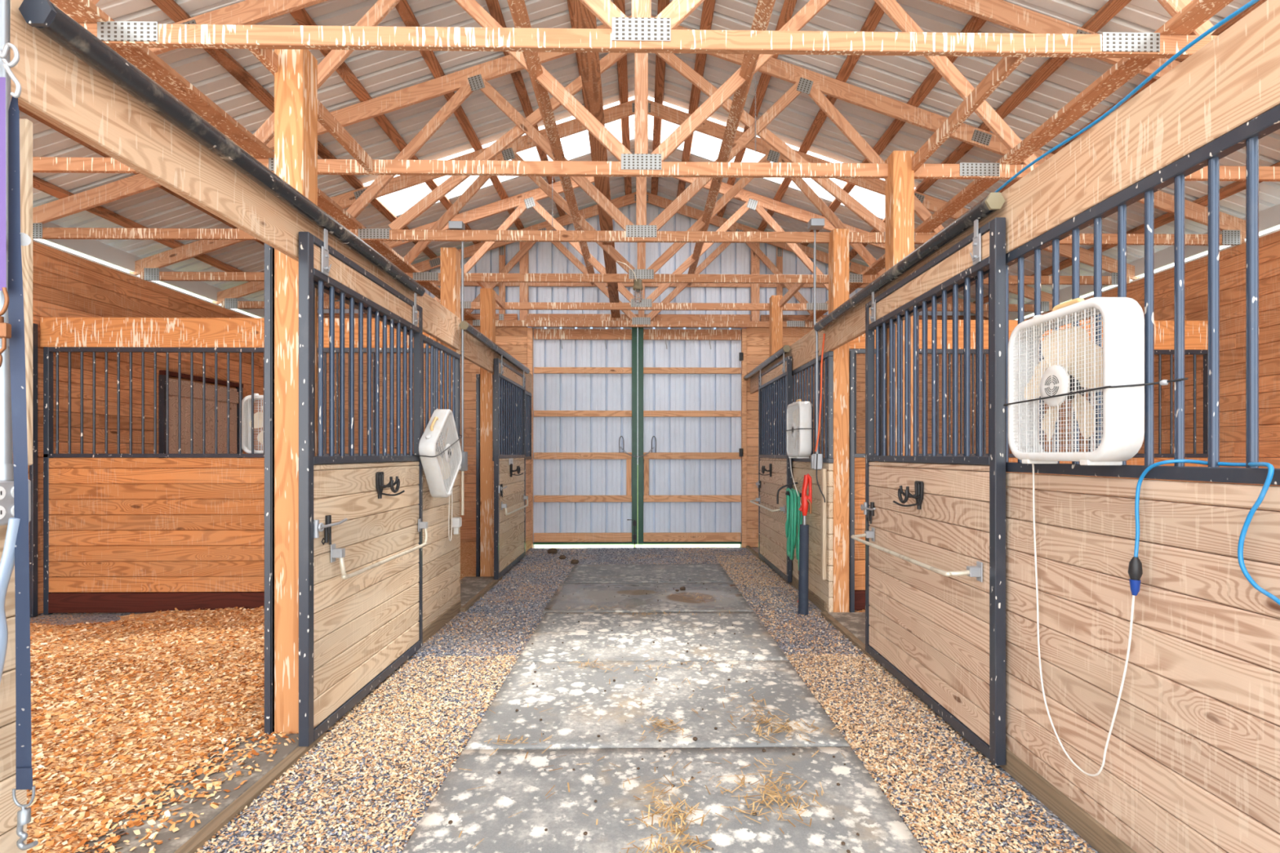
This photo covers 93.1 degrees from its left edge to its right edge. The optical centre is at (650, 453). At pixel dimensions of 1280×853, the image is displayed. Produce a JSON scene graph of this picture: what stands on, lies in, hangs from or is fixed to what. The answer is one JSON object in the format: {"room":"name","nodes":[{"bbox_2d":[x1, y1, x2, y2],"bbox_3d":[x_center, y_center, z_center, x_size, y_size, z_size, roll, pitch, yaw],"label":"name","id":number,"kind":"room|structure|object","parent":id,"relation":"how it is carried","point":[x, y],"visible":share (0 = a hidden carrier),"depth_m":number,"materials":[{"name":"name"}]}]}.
{"room":"farm building","nodes":[
{"label":"farm building","id":0,"kind":"room"},
{"bbox_2d":[27,240,264,614],"bbox_3d":[-5.330,-0.220,3.787,0.040,3.237,10.340,0,0,-1],"label":"wall","id":1,"kind":"structure","parent":0,"point":[65,285],"depth_m":5.93,"materials":[{"name":"wood"}]},
{"bbox_2d":[29,323,37,617],"bbox_3d":[-5.308,0.140,5.217,0.030,2.520,0.050,0,0,-1],"label":"channel","id":2,"kind":"object","parent":1,"relation":"attached to","point":[33,468],"visible":0.74,"depth_m":5.21,"materials":[{"name":"black paint"}]},
{"bbox_2d":[158,370,243,499],"bbox_3d":[-5.328,0.095,7.250,0.067,2.010,1.305,0,0,-1],"label":"door","id":3,"kind":"structure","parent":1,"relation":"in","point":[173,383],"depth_m":7.14,"materials":[{"name":"black paint"}]},
{"bbox_2d":[212,176,1052,311],"bbox_3d":[-0.124,-2.865,7.867,11.042,2.007,0.042,0,0,-1],"label":"roof truss","id":4,"kind":"object","parent":1,"relation":"on","point":[228,298],"visible":0.45,"depth_m":7.85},
{"bbox_2d":[128,99,1140,284],"bbox_3d":[-0.104,-2.865,6.607,11.042,2.007,0.042,0,0,-1],"label":"roof truss","id":5,"kind":"object","parent":1,"relation":"on","point":[148,268],"visible":0.48,"depth_m":6.59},
{"bbox_2d":[571,0,620,317],"bbox_3d":[-0.443,-2.375,5.784,0.130,0.727,6.383,0,0,-1],"label":"brace","id":6,"kind":"object","parent":5,"relation":"attached to","point":[589,63],"visible":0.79,"depth_m":4.38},
{"bbox_2d":[57,0,1217,58],"bbox_3d":[-0.044,-2.865,2.808,11.042,2.007,0.042,0,0,-1],"label":"roof truss","id":7,"kind":"object","parent":1,"relation":"on","point":[640,33],"visible":0.82,"depth_m":2.79,"materials":[{"name":"wood"}]},
{"bbox_2d":[18,105,264,245],"bbox_3d":[-4.410,-2.457,3.786,0.099,0.070,10.310,0,0,-1],"label":"purlin","id":8,"kind":"structure","parent":7,"relation":"on","point":[22,109],"depth_m":4.85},
{"bbox_2d":[32,175,251,281],"bbox_3d":[-5.060,-2.240,3.776,0.099,0.070,10.310,0,0,-1],"label":"purlin","id":9,"kind":"structure","parent":7,"relation":"on","point":[38,184],"depth_m":5.75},
{"bbox_2d":[49,0,477,319],"bbox_3d":[-2.550,-1.976,3.805,0.140,0.036,10.290,0,0,-1],"label":"wooden beam","id":10,"kind":"structure","parent":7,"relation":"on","point":[144,59],"depth_m":3.44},
{"bbox_2d":[151,0,437,258],"bbox_3d":[-3.110,-2.890,3.807,0.099,0.070,10.310,0,0,-1],"label":"purlin","id":11,"kind":"structure","parent":7,"relation":"on","point":[170,7],"depth_m":4.71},
{"bbox_2d":[289,8,480,244],"bbox_3d":[-2.470,-3.103,3.817,0.099,0.070,10.310,0,0,-1],"label":"purlin","id":12,"kind":"structure","parent":7,"relation":"on","point":[301,16],"depth_m":5.22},
{"bbox_2d":[395,0,524,230],"bbox_3d":[-1.830,-3.316,3.827,0.099,0.070,10.310,0,0,-1],"label":"purlin","id":13,"kind":"structure","parent":7,"relation":"on","point":[402,7],"depth_m":5.61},
{"bbox_2d":[485,0,565,216],"bbox_3d":[-1.220,-3.519,3.836,0.099,0.070,10.310,0,0,-1],"label":"purlin","id":14,"kind":"structure","parent":7,"relation":"on","point":[494,7],"depth_m":5.81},
{"bbox_2d":[506,0,595,285],"bbox_3d":[-0.764,-2.530,4.083,0.088,0.077,9.790,0,0,-1],"label":"brace","id":15,"kind":"object","parent":7,"relation":"attached to","point":[518,11],"visible":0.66,"depth_m":4.49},
{"bbox_2d":[613,0,631,195],"bbox_3d":[-0.251,-3.842,3.852,0.099,0.070,10.310,0,0,-1],"label":"purlin","id":16,"kind":"structure","parent":7,"relation":"on","point":[622,71],"depth_m":6.43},
{"bbox_2d":[650,0,669,195],"bbox_3d":[0.129,-3.842,3.857,0.099,0.070,10.310,0,0,-1],"label":"beam","id":17,"kind":"structure","parent":7,"relation":"on","point":[662,4],"depth_m":6.43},
{"bbox_2d":[676,0,715,196],"bbox_3d":[0.499,-3.719,3.863,0.099,0.070,10.310,0,0,-1],"label":"purlin","id":18,"kind":"structure","parent":7,"relation":"on","point":[708,9],"depth_m":5.89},
{"bbox_2d":[687,0,775,285],"bbox_3d":[0.636,-2.530,4.106,0.088,0.077,9.790,0,0,-1],"label":"brace","id":19,"kind":"object","parent":7,"relation":"attached to","point":[764,8],"visible":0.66,"depth_m":4.49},
{"bbox_2d":[911,56,1026,172],"bbox_3d":[1.746,-1.913,3.470,0.038,0.088,1.225,0,0,-1],"label":"brace","id":20,"kind":"object","parent":7,"relation":"attached to","point":[1006,65],"visible":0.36,"depth_m":3.32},
{"bbox_2d":[848,0,1131,260],"bbox_3d":[2.989,-2.890,3.902,0.099,0.070,10.310,0,0,-1],"label":"roof purlin","id":21,"kind":"structure","parent":7,"relation":"on","point":[1111,8],"depth_m":4.72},
{"bbox_2d":[804,0,1233,321],"bbox_3d":[2.429,-1.976,3.884,0.140,0.036,10.290,0,0,-1],"label":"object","id":22,"kind":"object","parent":7,"relation":"on","point":[1197,12],"visible":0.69,"depth_m":3.47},
{"bbox_2d":[32,15,1245,245],"bbox_3d":[-0.084,-2.865,5.337,11.042,2.007,0.042,0,0,-1],"label":"roof truss","id":23,"kind":"object","parent":1,"relation":"on","point":[466,81],"visible":0.58,"depth_m":5.32,"materials":[{"name":"wood"}]},
{"bbox_2d":[388,52,627,229],"bbox_3d":[-1.194,-2.838,5.367,2.230,1.788,0.034,0,0,-1],"label":"brace","id":24,"kind":"object","parent":23,"relation":"attached to","point":[611,58],"visible":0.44,"depth_m":5.35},
{"bbox_2d":[654,53,884,232],"bbox_3d":[1.025,-2.838,5.402,2.230,1.788,0.034,0,0,-1],"label":"brace","id":25,"kind":"object","parent":23,"relation":"attached to","point":[671,59],"visible":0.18,"depth_m":5.39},
{"bbox_2d":[317,191,988,328],"bbox_3d":[-0.140,-2.865,8.927,11.042,2.007,0.042,0,0,-1],"label":"roof truss","id":26,"kind":"object","parent":1,"relation":"on","point":[423,266],"visible":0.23,"depth_m":8.91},
{"bbox_2d":[32,0,1279,181],"bbox_3d":[-0.064,-2.865,4.072,11.042,2.007,0.042,0,0,-1],"label":"roof truss","id":27,"kind":"object","parent":1,"relation":"on","point":[641,163],"visible":0.68,"depth_m":4.06,"materials":[{"name":"wood"}]},
{"bbox_2d":[248,48,373,172],"bbox_3d":[-1.854,-1.913,3.414,0.038,0.088,1.225,0,0,-1],"label":"brace","id":28,"kind":"object","parent":27,"relation":"attached to","point":[268,57],"visible":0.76,"depth_m":3.52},
{"bbox_2d":[800,15,986,246],"bbox_3d":[2.349,-3.103,3.892,0.099,0.070,10.310,0,0,-1],"label":"roof purlin","id":29,"kind":"structure","parent":27,"relation":"on","point":[975,24],"depth_m":5.29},
{"bbox_2d":[973,161,1279,303],"bbox_3d":[4.939,-2.240,3.933,0.099,0.070,10.310,0,0,-1],"label":"roof purlin","id":30,"kind":"structure","parent":27,"relation":"on","point":[1236,187],"depth_m":5.77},
{"bbox_2d":[317,326,527,542],"bbox_3d":[-3.612,-0.265,9.004,3.560,3.327,0.040,0,0,-1],"label":"wall","id":31,"kind":"structure","parent":0,"point":[513,340],"depth_m":9.00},
{"bbox_2d":[532,327,637,547],"bbox_3d":[-1.010,-0.255,9.058,1.624,3.370,0.164,0,0,-1],"label":"door","id":32,"kind":"structure","parent":31,"relation":"in","point":[585,379],"depth_m":9.08,"materials":[{"name":"metal"}]},
{"bbox_2d":[30,546,1098,852],"bbox_3d":[-0.061,1.404,3.900,10.500,0.009,10.400,0,0,-1],"label":"floor","id":33,"kind":"structure","parent":0,"point":[57,619],"depth_m":3.81,"materials":[{"name":"gravel"}]},
{"bbox_2d":[0,524,26,852],"bbox_3d":[-1.659,0.710,1.164,0.040,1.337,0.880,0,0,-1],"label":"wall","id":34,"kind":"structure","parent":33,"relation":"on","point":[9,837],"depth_m":1.55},
{"bbox_2d":[26,605,298,852],"bbox_3d":[-3.468,1.344,3.464,3.574,0.151,3.636,0,0,-1],"label":"wood shavings","id":35,"kind":"object","parent":33,"relation":"on","point":[120,709],"visible":0.62,"depth_m":3.10},
{"bbox_2d":[73,733,298,852],"bbox_3d":[-1.831,1.387,2.272,0.370,0.034,1.400,0,0,-1],"label":"threshold","id":36,"kind":"object","parent":33,"relation":"on","point":[184,833],"visible":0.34,"depth_m":2.39,"materials":[{"name":"rubber"}]},
{"bbox_2d":[40,316,437,614],"bbox_3d":[-3.599,0.105,5.324,3.430,2.590,0.048,0,0,-1],"label":"wall","id":37,"kind":"structure","parent":33,"relation":"on","point":[101,555],"depth_m":5.29,"materials":[{"name":"red wood"}]},
{"bbox_2d":[241,393,263,453],"bbox_3d":[-3.371,-0.271,5.421,0.520,0.566,0.114,0,0,-1],"label":"box fan","id":38,"kind":"object","parent":37,"relation":"attached to","point":[246,401],"visible":0.24,"depth_m":5.37,"materials":[{"name":"plastic"}]},
{"bbox_2d":[274,48,317,733],"bbox_3d":[-1.778,-0.300,3.042,0.140,3.440,0.140,0,0,-1],"label":"post","id":39,"kind":"object","parent":33,"relation":"on","point":[295,79],"visible":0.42,"depth_m":2.97,"materials":[{"name":"wood"}]},
{"bbox_2d":[264,243,274,734],"bbox_3d":[-1.870,0.120,3.036,0.040,2.560,0.150,0,0,-1],"label":"channel","id":40,"kind":"object","parent":39,"relation":"attached to","point":[268,251],"visible":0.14,"depth_m":2.96,"materials":[{"name":"black paint"}]},
{"bbox_2d":[313,280,460,629],"bbox_3d":[-1.706,0.245,4.204,0.048,2.266,2.460,0,0,-1],"label":"wall","id":41,"kind":"structure","parent":33,"relation":"on","point":[441,556],"depth_m":4.85,"materials":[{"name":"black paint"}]},
{"bbox_2d":[173,731,325,852],"bbox_3d":[-1.621,1.395,2.280,0.050,0.050,1.450,0,0,-1],"label":"sill","id":42,"kind":"structure","parent":41,"relation":"attached to","point":[207,832],"depth_m":2.40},
{"bbox_2d":[407,408,462,541],"bbox_3d":[-1.591,0.190,4.626,0.207,1.048,0.915,0,0,-1],"label":"box fan","id":43,"kind":"object","parent":41,"relation":"attached to","point":[441,471],"depth_m":4.43,"materials":[{"name":"plastic"}]},
{"bbox_2d":[435,413,460,493],"bbox_3d":[-1.509,-0.005,4.527,0.003,0.464,0.464,0,38,-1],"label":"grille","id":44,"kind":"object","parent":43,"relation":"attached to","point":[449,453],"depth_m":4.53,"materials":[{"name":"white plastic"}]},
{"bbox_2d":[448,221,467,534],"bbox_3d":[-1.688,-0.675,5.239,0.150,2.710,0.290,0,0,-1],"label":"conduit","id":45,"kind":"object","parent":41,"relation":"attached to","point":[455,225],"visible":0.89,"depth_m":5.33,"materials":[{"name":"metal"}]},
{"bbox_2d":[200,549,582,852],"bbox_3d":[-1.296,1.397,5.429,0.760,0.015,6.917,0,0,-1],"label":"gravel stones","id":46,"kind":"object","parent":33,"relation":"on","point":[300,784],"visible":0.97,"depth_m":3.09},
{"bbox_2d":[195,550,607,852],"bbox_3d":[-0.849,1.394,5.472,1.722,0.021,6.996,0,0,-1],"label":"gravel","id":47,"kind":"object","parent":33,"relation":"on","point":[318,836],"visible":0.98,"depth_m":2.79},
{"bbox_2d":[440,247,460,593],"bbox_3d":[-1.817,-0.215,5.502,0.140,3.270,0.140,0,0,-1],"label":"post","id":48,"kind":"object","parent":33,"relation":"on","point":[450,257],"visible":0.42,"depth_m":5.43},
{"bbox_2d":[460,542,475,582],"bbox_3d":[-3.582,1.343,7.195,3.463,0.120,3.500,0,0,-1],"label":"wood shavings","id":49,"kind":"object","parent":33,"relation":"on","point":[468,549],"visible":0.02,"depth_m":7.67},
{"bbox_2d":[460,576,493,607],"bbox_3d":[-1.891,1.387,6.086,0.370,0.034,1.370,0,0,-1],"label":"mat","id":50,"kind":"object","parent":33,"relation":"on","point":[470,586],"visible":0.48,"depth_m":6.30,"materials":[{"name":"rubber"}]},
{"bbox_2d":[480,288,495,576],"bbox_3d":[-1.838,-0.215,6.842,0.140,3.270,0.140,0,0,-1],"label":"post","id":51,"kind":"object","parent":33,"relation":"on","point":[487,295],"visible":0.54,"depth_m":6.77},
{"bbox_2d":[475,373,479,577],"bbox_3d":[-1.930,0.255,6.835,0.040,2.290,0.150,0,0,-1],"label":"channel","id":52,"kind":"object","parent":51,"relation":"attached to","point":[477,375],"visible":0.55,"depth_m":6.76,"materials":[{"name":"black paint"}]},
{"bbox_2d":[492,374,532,576],"bbox_3d":[-1.764,0.245,7.868,0.048,2.266,2.190,0,0,-1],"label":"wall","id":53,"kind":"structure","parent":33,"relation":"on","point":[528,395],"depth_m":8.72,"materials":[{"name":"black paint"}]},
{"bbox_2d":[456,322,532,393],"bbox_3d":[-1.749,-1.032,7.193,0.040,0.285,3.540,0,0,-1],"label":"header board","id":54,"kind":"object","parent":53,"relation":"on","point":[475,352],"visible":0.48,"depth_m":6.14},
{"bbox_2d":[458,320,529,373],"bbox_3d":[-1.676,-1.131,6.809,0.102,0.081,2.958,0,0,-1],"label":"door track","id":55,"kind":"object","parent":54,"relation":"attached to","point":[467,327],"visible":0.96,"depth_m":6.19,"materials":[{"name":"black metal"}]},
{"bbox_2d":[493,355,528,579],"bbox_3d":[-1.619,0.135,7.372,0.200,2.470,1.568,0,0,-1],"label":"door","id":56,"kind":"structure","parent":53,"relation":"in","point":[509,384],"depth_m":7.16,"materials":[{"name":"black paint"}]},
{"bbox_2d":[542,582,753,614],"bbox_3d":[-0.030,1.391,5.903,1.845,0.026,1.194,0,0,-1],"label":"concrete slab","id":57,"kind":"object","parent":33,"relation":"on","point":[595,594],"visible":1,"depth_m":5.80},
{"bbox_2d":[564,564,733,582],"bbox_3d":[-0.033,1.391,7.054,1.815,0.026,1.093,0,0,-1],"label":"concrete slab","id":58,"kind":"object","parent":33,"relation":"on","point":[597,573],"visible":0.94,"depth_m":6.97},
{"bbox_2d":[516,611,788,662],"bbox_3d":[0.004,1.391,4.674,1.815,0.026,1.254,0,0,-1],"label":"concrete slab","id":59,"kind":"object","parent":33,"relation":"on","point":[631,640],"visible":0.96,"depth_m":4.53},
{"bbox_2d":[464,660,849,749],"bbox_3d":[0.023,1.391,3.446,1.815,0.026,1.189,0,0,-1],"label":"concrete slab","id":60,"kind":"object","parent":33,"relation":"on","point":[569,687],"visible":0.97,"depth_m":3.31,"materials":[{"name":"concrete"}]},
{"bbox_2d":[458,591,869,852],"bbox_3d":[0.055,1.366,3.893,1.918,0.025,4.316,0,0,-1],"label":"hay","id":61,"kind":"object","parent":60,"relation":"on","point":[781,726],"visible":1,"depth_m":2.46,"materials":[{"name":"plant"}]},
{"bbox_2d":[401,746,925,852],"bbox_3d":[0.042,1.391,2.250,1.815,0.027,1.192,0,0,-1],"label":"concrete slab","id":62,"kind":"object","parent":33,"relation":"on","point":[858,805],"visible":0.96,"depth_m":2.39,"materials":[{"name":"concrete"}]},
{"bbox_2d":[769,295,782,356],"bbox_3d":[1.608,-0.300,7.796,0.140,3.440,0.140,0,0,-1],"label":"post","id":63,"kind":"object","parent":33,"relation":"on","point":[775,311],"visible":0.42,"depth_m":7.73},
{"bbox_2d":[798,473,812,615],"bbox_3d":[1.348,0.785,5.303,0.120,1.230,0.091,0,0,-1],"label":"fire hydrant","id":64,"kind":"object","parent":33,"relation":"on","point":[806,500],"visible":1,"depth_m":5.27,"materials":[{"name":"red metal"}]},
{"bbox_2d":[580,547,1089,852],"bbox_3d":[0.304,1.397,5.506,2.400,0.016,7.017,0,0,-1],"label":"gravel stones","id":65,"kind":"object","parent":33,"relation":"on","point":[1025,820],"visible":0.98,"depth_m":3.11},
{"bbox_2d":[828,228,848,612],"bbox_3d":[1.647,-0.265,5.316,0.140,3.370,0.140,0,0,-1],"label":"post","id":66,"kind":"object","parent":33,"relation":"on","point":[838,244],"visible":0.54,"depth_m":5.25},
{"bbox_2d":[848,351,854,612],"bbox_3d":[1.739,0.255,5.313,0.040,2.290,0.150,0,0,-1],"label":"channel","id":67,"kind":"object","parent":66,"relation":"attached to","point":[851,353],"visible":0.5,"depth_m":5.24,"materials":[{"name":"black paint"}]},
{"bbox_2d":[827,612,865,644],"bbox_3d":[1.722,1.387,4.678,0.370,0.034,1.140,0,0,-1],"label":"mat","id":68,"kind":"object","parent":33,"relation":"on","point":[854,622],"visible":0.16,"depth_m":4.96,"materials":[{"name":"rubber"}]},
{"bbox_2d":[662,547,1094,852],"bbox_3d":[0.873,1.393,5.513,1.324,0.020,7.023,0,0,-1],"label":"gravel","id":69,"kind":"object","parent":33,"relation":"on","point":[962,784],"visible":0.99,"depth_m":2.81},
{"bbox_2d":[884,150,914,455],"bbox_3d":[1.666,-0.290,4.067,0.140,3.420,0.140,0,0,-1],"label":"post","id":70,"kind":"object","parent":33,"relation":"on","point":[900,182],"visible":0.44,"depth_m":4.00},
{"bbox_2d":[775,104,1279,852],"bbox_3d":[1.574,0.245,4.225,0.048,2.266,7.000,0,0,-1],"label":"wall","id":71,"kind":"structure","parent":33,"relation":"on","point":[1192,764],"depth_m":1.95,"materials":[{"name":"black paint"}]},
{"bbox_2d":[750,353,791,582],"bbox_3d":[1.389,0.135,7.257,0.200,2.470,1.608,0,0,-1],"label":"door","id":72,"kind":"structure","parent":71,"relation":"in","point":[773,474],"depth_m":7.19,"materials":[{"name":"black paint"}]},
{"bbox_2d":[750,328,823,394],"bbox_3d":[1.523,-1.032,7.205,0.040,0.285,3.620,0,0,-1],"label":"header board","id":73,"kind":"object","parent":71,"relation":"on","point":[802,351],"visible":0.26,"depth_m":6.13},
{"bbox_2d":[776,482,801,504],"bbox_3d":[1.410,0.405,6.113,0.213,0.230,0.360,0,0,-1],"label":"hanger","id":74,"kind":"object","parent":71,"relation":"attached to","point":[787,492],"visible":0.77,"depth_m":6.26,"materials":[{"name":"black metal"}]},
{"bbox_2d":[785,488,802,573],"bbox_3d":[1.370,0.740,5.797,0.133,0.800,0.846,0,0,9],"label":"garden hose","id":75,"kind":"object","parent":74,"relation":"hanging from","point":[793,521],"visible":0.92,"depth_m":5.79,"materials":[{"name":"teal rubber"}]},
{"bbox_2d":[785,399,815,505],"bbox_3d":[1.428,0.014,5.813,0.163,1.075,0.588,0,0,-1],"label":"box fan","id":76,"kind":"object","parent":71,"relation":"attached to","point":[798,415],"depth_m":5.63,"materials":[{"name":"plastic"}]},
{"bbox_2d":[787,404,799,453],"bbox_3d":[1.369,-0.230,5.822,0.003,0.464,0.464,0,0,-1],"label":"grille","id":77,"kind":"object","parent":76,"relation":"attached to","point":[793,421],"depth_m":5.84,"materials":[{"name":"white plastic"}]},
{"bbox_2d":[808,217,824,469],"bbox_3d":[1.447,-0.945,5.313,0.140,2.170,0.180,0,0,-1],"label":"conduit","id":78,"kind":"object","parent":71,"relation":"attached to","point":[815,224],"visible":0.98,"depth_m":5.34,"materials":[{"name":"metal"}]},
{"bbox_2d":[820,468,826,579],"bbox_3d":[1.517,0.615,5.324,0.035,0.970,0.070,0,0,-1],"label":"board","id":79,"kind":"object","parent":71,"relation":"attached to","point":[823,471],"visible":1,"depth_m":5.29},
{"bbox_2d":[823,0,1279,353],"bbox_3d":[1.589,-1.032,2.975,0.040,0.285,4.800,0,0,-1],"label":"header board","id":80,"kind":"object","parent":71,"relation":"on","point":[1233,79],"visible":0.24,"depth_m":1.93,"materials":[{"name":"wood"}]},
{"bbox_2d":[813,191,1004,331],"bbox_3d":[1.506,-1.117,4.014,0.102,0.081,2.688,0,0,-1],"label":"door track","id":81,"kind":"object","parent":80,"relation":"attached to","point":[993,202],"visible":1,"depth_m":3.30,"materials":[{"name":"black metal"}]},
{"bbox_2d":[850,217,1005,765],"bbox_3d":[1.444,0.135,3.438,0.210,2.470,1.550,0,0,-1],"label":"door","id":82,"kind":"structure","parent":81,"relation":"hanging from","point":[935,542],"depth_m":3.12,"materials":[{"name":"black paint"}]},
{"bbox_2d":[994,0,1259,192],"bbox_3d":[1.570,-1.185,2.575,0.032,0.027,3.300,0,0,-1],"label":"cable","id":83,"kind":"object","parent":80,"relation":"on","point":[1251,2],"visible":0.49,"depth_m":1.94,"materials":[{"name":"blue rubber"}]},
{"bbox_2d":[999,747,1136,852],"bbox_3d":[1.588,1.355,2.375,0.035,0.100,3.300,0,0,-1],"label":"skirt board","id":84,"kind":"object","parent":71,"relation":"attached to","point":[1101,839],"visible":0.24,"depth_m":2.30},
{"bbox_2d":[1008,297,1144,776],"bbox_3d":[1.514,0.298,2.204,0.120,1.707,0.546,0,0,-1],"label":"box fan","id":85,"kind":"object","parent":71,"relation":"attached to","point":[1071,362],"depth_m":2.11,"materials":[{"name":"white plastic"}]},
{"bbox_2d":[1013,307,1102,452],"bbox_3d":[1.463,-0.247,2.203,0.003,0.487,0.487,0,0,-1],"label":"grille","id":86,"kind":"object","parent":85,"relation":"attached to","point":[1055,380],"depth_m":2.19,"materials":[{"name":"white plastic"}]},
{"bbox_2d":[1128,459,1279,605],"bbox_3d":[1.584,0.234,1.650,0.090,0.436,0.613,0,0,-3],"label":"extension cord","id":87,"kind":"object","parent":71,"relation":"hanging from","point":[1135,570],"visible":0.99,"depth_m":1.72,"materials":[{"name":"plastic"}]},
{"bbox_2d":[848,320,1211,610],"bbox_3d":[3.350,0.098,5.413,3.330,2.575,0.048,0,0,-1],"label":"wall","id":88,"kind":"structure","parent":33,"relation":"on","point":[1196,332],"depth_m":5.40,"materials":[{"name":"red wood"}]},
{"bbox_3d":[-1.754,-0.300,1.503,0.140,3.440,0.140,0,0,-1],"label":"post","id":89,"kind":"object","parent":33,"relation":"on","visible":0},
{"bbox_2d":[19,118,32,465],"bbox_3d":[-1.650,-0.425,1.599,0.030,0.910,0.020,0,0,-1],"label":"strip","id":90,"kind":"object","parent":89,"relation":"attached to","point":[25,125],"visible":0.56,"depth_m":1.59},
{"bbox_2d":[10,0,459,350],"bbox_3d":[-1.688,-1.067,3.289,0.040,0.285,4.230,0,0,-1],"label":"header board","id":91,"kind":"object","parent":89,"relation":"attached to","point":[58,86],"visible":0.72,"depth_m":2.01,"materials":[{"name":"wood"}]},
{"bbox_2d":[0,42,21,97],"bbox_3d":[-1.567,-0.925,1.463,0.098,0.135,0.014,0,0,-1],"label":"rope","id":92,"kind":"object","parent":91,"relation":"attached to","point":[7,46],"visible":1,"depth_m":1.46,"materials":[{"name":"fabric"}]},
{"bbox_2d":[0,76,11,367],"bbox_3d":[-1.557,-0.555,1.447,0.052,0.702,0.022,0,0,-1],"label":"strap","id":93,"kind":"object","parent":92,"relation":"hanging from","point":[5,328],"visible":1,"depth_m":1.45,"materials":[{"name":"purple fabric"}]},
{"bbox_2d":[0,0,31,525],"bbox_3d":[-1.607,-0.812,1.487,0.067,1.975,0.125,0,0,-1],"label":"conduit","id":94,"kind":"object","parent":91,"relation":"attached to","point":[6,471],"visible":0.54,"depth_m":1.50,"materials":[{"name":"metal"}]},
{"bbox_2d":[0,517,20,684],"bbox_3d":[-1.587,0.470,1.470,0.105,0.631,0.044,0,0,-1],"label":"cable sleeve","id":95,"kind":"object","parent":94,"relation":"hanging from","point":[7,559],"visible":1,"depth_m":1.47,"materials":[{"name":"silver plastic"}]},
{"bbox_2d":[7,96,38,850],"bbox_3d":[-1.524,0.041,1.481,0.085,1.833,0.047,0,0,14],"label":"strap","id":96,"kind":"object","parent":94,"relation":"attached to","point":[24,770],"depth_m":1.48,"materials":[{"name":"fabric"}]},
{"bbox_2d":[18,0,425,296],"bbox_3d":[-1.615,-1.147,2.915,0.102,0.081,2.708,0,0,-1],"label":"door track","id":97,"kind":"object","parent":91,"relation":"attached to","point":[44,15],"visible":0.96,"depth_m":2.02,"materials":[{"name":"metal"}]},
{"bbox_2d":[298,228,427,746],"bbox_3d":[-1.559,0.135,3.576,0.200,2.470,1.480,0,0,-1],"label":"door","id":98,"kind":"structure","parent":97,"relation":"hanging from","point":[361,544],"depth_m":3.28,"materials":[{"name":"black paint"}]},
{"bbox_2d":[526,313,750,328],"bbox_3d":[-0.176,-1.975,9.003,3.310,0.190,0.040,0,0,-1],"label":"header beam","id":99,"kind":"structure","parent":0,"point":[566,317],"depth_m":8.98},
{"bbox_2d":[317,202,975,547],"bbox_3d":[-0.144,-1.231,9.141,10.920,5.362,0.065,0,0,-1],"label":"wall","id":100,"kind":"structure","parent":0,"point":[544,257],"depth_m":9.12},
{"bbox_2d":[41,222,264,317],"bbox_3d":[-5.505,-2.041,3.784,0.030,0.178,10.740,0,0,-1],"label":"trim","id":101,"kind":"structure","parent":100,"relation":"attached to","point":[97,250],"depth_m":6.34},
{"bbox_2d":[432,281,868,288],"bbox_3d":[-0.142,-2.530,9.074,7.200,0.060,0.038,0,0,-1],"label":"beam","id":102,"kind":"structure","parent":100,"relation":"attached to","point":[437,283],"depth_m":9.06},
{"bbox_2d":[19,0,1279,304],"bbox_3d":[-0.060,-3.015,3.840,11.260,1.909,10.680,0,0,-1],"label":"ceiling","id":103,"kind":"structure","parent":0,"point":[380,72],"depth_m":5.35,"materials":[{"name":"metal"}]},
{"bbox_2d":[716,0,796,217],"bbox_3d":[1.099,-3.519,3.873,0.099,0.070,10.310,0,0,-1],"label":"purlin","id":104,"kind":"structure","parent":103,"relation":"attached to","point":[788,6],"depth_m":5.80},
{"bbox_2d":[757,1,884,231],"bbox_3d":[1.709,-3.316,3.882,0.099,0.070,10.310,0,0,-1],"label":"purlin","id":105,"kind":"structure","parent":103,"relation":"attached to","point":[876,13],"depth_m":5.66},
{"bbox_2d":[998,0,1266,192],"bbox_3d":[3.639,-2.673,3.913,0.099,0.070,10.310,0,0,-1],"label":"roof purlin","id":106,"kind":"structure","parent":103,"relation":"attached to","point":[1226,25],"depth_m":4.14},
{"bbox_2d":[746,327,988,547],"bbox_3d":[3.267,-0.265,9.112,3.680,3.327,0.040,0,0,-1],"label":"wall","id":107,"kind":"structure","parent":0,"point":[757,338],"depth_m":9.09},
{"bbox_2d":[637,327,744,544],"bbox_3d":[0.615,-0.295,9.084,1.624,3.290,0.164,0,0,-1],"label":"door","id":108,"kind":"structure","parent":107,"relation":"in","point":[689,379],"depth_m":9.11,"materials":[{"name":"metal"}]},
{"bbox_2d":[741,328,746,547],"bbox_3d":[1.393,-0.235,9.073,0.070,3.270,0.080,0,0,-1],"label":"trim","id":109,"kind":"structure","parent":107,"relation":"attached to","point":[744,331],"depth_m":9.03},
{"bbox_2d":[1009,230,1279,511],"bbox_3d":[5.209,-0.220,3.952,0.040,3.237,10.340,0,0,-1],"label":"wall","id":110,"kind":"structure","parent":0,"point":[1232,260],"depth_m":5.41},
{"bbox_2d":[1008,204,1279,319],"bbox_3d":[5.383,-2.041,3.955,0.030,0.178,10.740,0,0,-1],"label":"trim","id":111,"kind":"structure","parent":110,"relation":"attached to","point":[1269,218],"depth_m":6.29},
{"label":"outside","id":112,"kind":"structure","parent":0,"visible":0},
{"bbox_2d":[534,544,739,547],"bbox_3d":[-0.699,1.485,44.524,120.000,0.070,70.940,0,0,-1],"label":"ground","id":113,"kind":"structure","parent":112,"point":[535,545],"depth_m":9.58,"materials":[{"name":"white plant"}]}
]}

